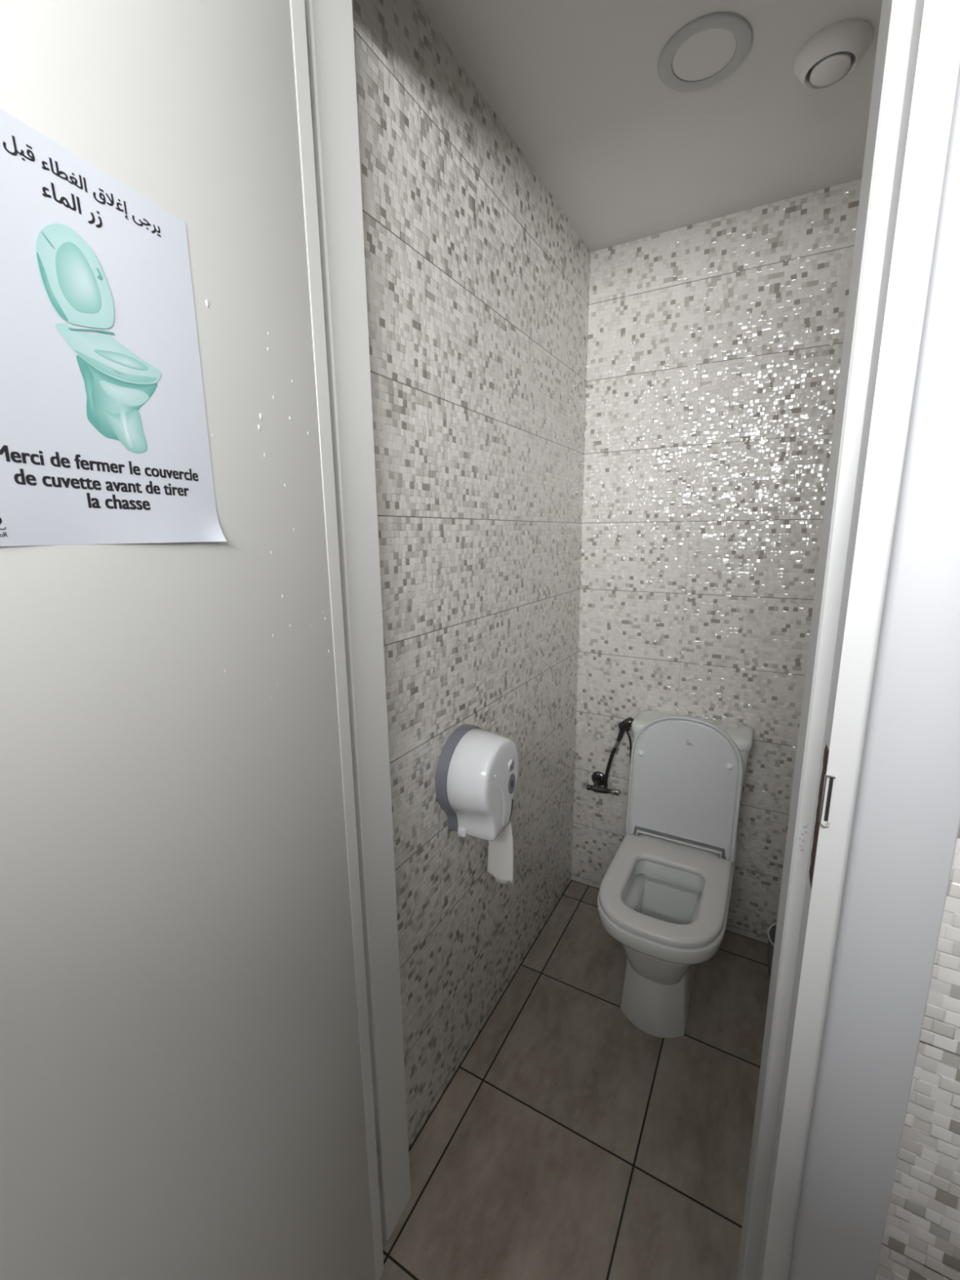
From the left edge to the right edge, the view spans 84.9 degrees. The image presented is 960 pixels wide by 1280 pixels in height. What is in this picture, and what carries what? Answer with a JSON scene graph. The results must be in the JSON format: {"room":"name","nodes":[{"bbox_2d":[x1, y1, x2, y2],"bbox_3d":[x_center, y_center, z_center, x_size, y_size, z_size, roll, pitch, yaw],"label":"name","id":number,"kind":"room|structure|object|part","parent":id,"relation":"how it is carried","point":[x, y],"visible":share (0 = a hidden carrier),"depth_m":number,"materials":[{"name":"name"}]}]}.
{"room":"public restroom","nodes":[
{"label":"public restroom","id":0,"kind":"room"},
{"bbox_2d":[351,0,591,1148],"bbox_3d":[0.065,-0.046,1.583,0.100,2.427,1.343,6,13,29],"label":"wall","id":1,"kind":"structure","parent":0,"point":[477,279],"depth_m":1.27,"materials":[{"name":"tile"}]},
{"bbox_2d":[435,724,519,840],"bbox_3d":[0.006,0.349,1.311,0.130,0.259,0.224,6,13,29],"label":"dispenser","id":2,"kind":"object","parent":1,"relation":"attached to","point":[477,771],"visible":1,"depth_m":1.25,"materials":[{"name":"white plastic"}]},
{"bbox_3d":[-0.039,0.342,1.335,0.028,0.253,0.224,6,13,29],"label":"plate","id":3,"kind":"part","parent":2,"relation":"part of","materials":[{"name":"grey plastic"}]},
{"bbox_2d":[487,822,513,885],"bbox_3d":[0.051,0.561,1.396,0.081,0.203,0.014,6,13,29],"label":"toilet paper","id":4,"kind":"object","parent":2,"relation":"hanging from","point":[500,850],"visible":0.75,"depth_m":1.40,"materials":[{"name":"white paper"}]},
{"bbox_3d":[0.076,0.311,1.304,0.004,0.030,0.030,6,13,29],"label":"label plate","id":5,"kind":"part","parent":2,"relation":"part of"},
{"bbox_2d":[379,880,770,1279],"bbox_3d":[0.313,1.442,0.498,3.150,0.060,3.520,6,13,29],"label":"floor","id":6,"kind":"structure","parent":0,"point":[570,1140],"depth_m":1.33,"materials":[{"name":"tile"}]},
{"bbox_2d":[596,710,753,1037],"bbox_3d":[0.615,0.716,1.690,0.385,0.882,0.680,6,13,29],"label":"toilet","id":7,"kind":"object","parent":6,"relation":"on","point":[664,895],"visible":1,"depth_m":1.71,"materials":[{"name":"white ceramic"}]},
{"bbox_3d":[0.567,0.750,1.609,0.347,0.024,0.476,6,13,29],"label":"seat","id":8,"kind":"part","parent":7,"relation":"part of","materials":[{"name":"plastic"}]},
{"bbox_3d":[0.612,0.949,1.728,0.358,0.409,0.660,6,13,29],"label":"bowl","id":9,"kind":"part","parent":7,"relation":"part of","materials":[{"name":"white ceramic"}]},
{"bbox_3d":[0.684,0.491,1.772,0.352,0.475,0.053,6,13,29],"label":"lid","id":10,"kind":"part","parent":7,"relation":"part of","materials":[{"name":"plastic"}]},
{"bbox_3d":[0.740,0.516,1.877,0.374,0.382,0.154,6,13,29],"label":"tank","id":11,"kind":"part","parent":7,"relation":"part of","materials":[{"name":"white ceramic"}]},
{"bbox_3d":[0.739,0.312,1.835,0.385,0.034,0.166,6,13,29],"label":"tank lid","id":12,"kind":"part","parent":7,"relation":"part of","materials":[{"name":"white ceramic"}]},
{"bbox_2d":[767,922,777,977],"bbox_3d":[1.061,1.074,1.755,0.190,0.147,0.190,6,13,29],"label":"waste bin","id":13,"kind":"object","parent":6,"relation":"on","point":[771,929],"visible":0.2,"depth_m":1.78,"materials":[{"name":"grey plastic"}]},
{"bbox_2d":[417,0,882,252],"bbox_3d":[0.294,-1.003,-0.001,3.150,0.082,3.520,6,13,29],"label":"ceiling","id":14,"kind":"structure","parent":0,"point":[626,156],"depth_m":1.19,"materials":[{"name":"paint"}]},
{"bbox_2d":[657,12,752,92],"bbox_3d":[0.451,-1.178,1.058,0.176,0.005,0.176,6,13,29],"label":"recessed light","id":15,"kind":"object","parent":14,"relation":"in","point":[706,51],"visible":1,"depth_m":1.05,"materials":[{"name":"white plastic"}]},
{"bbox_2d":[671,28,736,80],"bbox_3d":[0.451,-1.179,1.058,0.120,0.002,0.120,6,13,29],"label":"diffuser","id":16,"kind":"object","parent":15,"relation":"attached to","point":[697,54],"depth_m":1.06,"materials":[{"name":"white plastic"}]},
{"bbox_2d":[793,18,873,89],"bbox_3d":[0.706,-1.163,1.055,0.133,0.038,0.133,6,13,29],"label":"ceiling vent","id":17,"kind":"object","parent":14,"relation":"in","point":[832,54],"visible":1,"depth_m":1.03,"materials":[{"name":"plastic"}]},
{"bbox_2d":[571,178,862,943],"bbox_3d":[0.828,-0.109,1.859,0.950,2.427,0.100,6,13,29],"label":"wall","id":18,"kind":"structure","parent":0,"point":[715,345],"depth_m":1.77,"materials":[{"name":"tile"}]},
{"bbox_2d":[586,771,620,795],"bbox_3d":[0.498,0.577,2.102,0.133,0.072,0.053,6,13,29],"label":"angle valve","id":19,"kind":"object","parent":18,"relation":"attached to","point":[597,777],"visible":0.94,"depth_m":2.10,"materials":[{"name":"silver metal"}]},
{"bbox_3d":[0.534,0.600,2.071,0.035,0.027,0.027,6,13,29],"label":"knob","id":20,"kind":"part","parent":19,"relation":"part of","materials":[{"name":"silver metal"}]},
{"bbox_2d":[604,717,634,785],"bbox_3d":[0.543,0.432,2.040,0.107,0.298,0.064,6,13,29],"label":"bidet spray","id":21,"kind":"object","parent":18,"relation":"attached to","point":[625,725],"visible":0.98,"depth_m":2.02,"materials":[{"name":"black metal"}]},
{"bbox_3d":[0.574,0.409,2.028,0.032,0.149,0.011,0,12,1],"label":"trigger cord","id":22,"kind":"part","parent":21,"relation":"part of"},
{"bbox_2d":[875,825,959,1279],"bbox_3d":[1.066,0.228,0.202,1.475,2.427,0.127,6,13,29],"label":"wall","id":23,"kind":"structure","parent":0,"point":[921,1241],"depth_m":0.54,"materials":[{"name":"tile"}]},
{"bbox_2d":[736,0,959,1279],"bbox_3d":[0.409,0.183,0.564,0.133,2.380,0.145,6,13,29],"label":"door frame","id":24,"kind":"structure","parent":23,"relation":"attached to","point":[917,59],"depth_m":0.49,"materials":[{"name":"white paint"}]},
{"bbox_3d":[0.345,0.160,0.521,0.009,0.057,0.007,11,16,44],"label":"strike plate","id":25,"kind":"part","parent":24,"relation":"part of","materials":[{"name":"silver metal"}]},
{"bbox_3d":[-0.544,0.058,1.093,0.630,2.427,0.127,6,13,29],"label":"wall","id":26,"kind":"structure","parent":0,"visible":0},
{"bbox_2d":[0,0,383,1279],"bbox_3d":[-0.338,0.244,0.567,0.047,2.254,0.676,4,12,20],"label":"door","id":27,"kind":"structure","parent":26,"relation":"in","point":[186,1088],"depth_m":0.56,"materials":[{"name":"white paint"}]},
{"bbox_2d":[0,107,226,546],"bbox_3d":[-0.324,-0.240,0.450,0.012,0.310,0.216,4,12,21],"label":"notice","id":28,"kind":"object","parent":27,"relation":"attached to","point":[104,433],"visible":1,"depth_m":0.45,"materials":[{"name":"paper"}]},
{"bbox_2d":[35,223,160,453],"bbox_3d":[-0.324,-0.254,0.458,0.001,0.170,0.097,4,12,21],"label":"picture","id":29,"kind":"object","parent":28,"relation":"on","point":[98,294],"depth_m":0.45},
{"bbox_2d":[304,0,410,1240],"bbox_3d":[-0.237,0.149,0.929,0.090,2.310,0.145,6,13,29],"label":"door frame","id":30,"kind":"structure","parent":26,"relation":"attached to","point":[330,24],"depth_m":0.87,"materials":[{"name":"white paint"}]}
]}

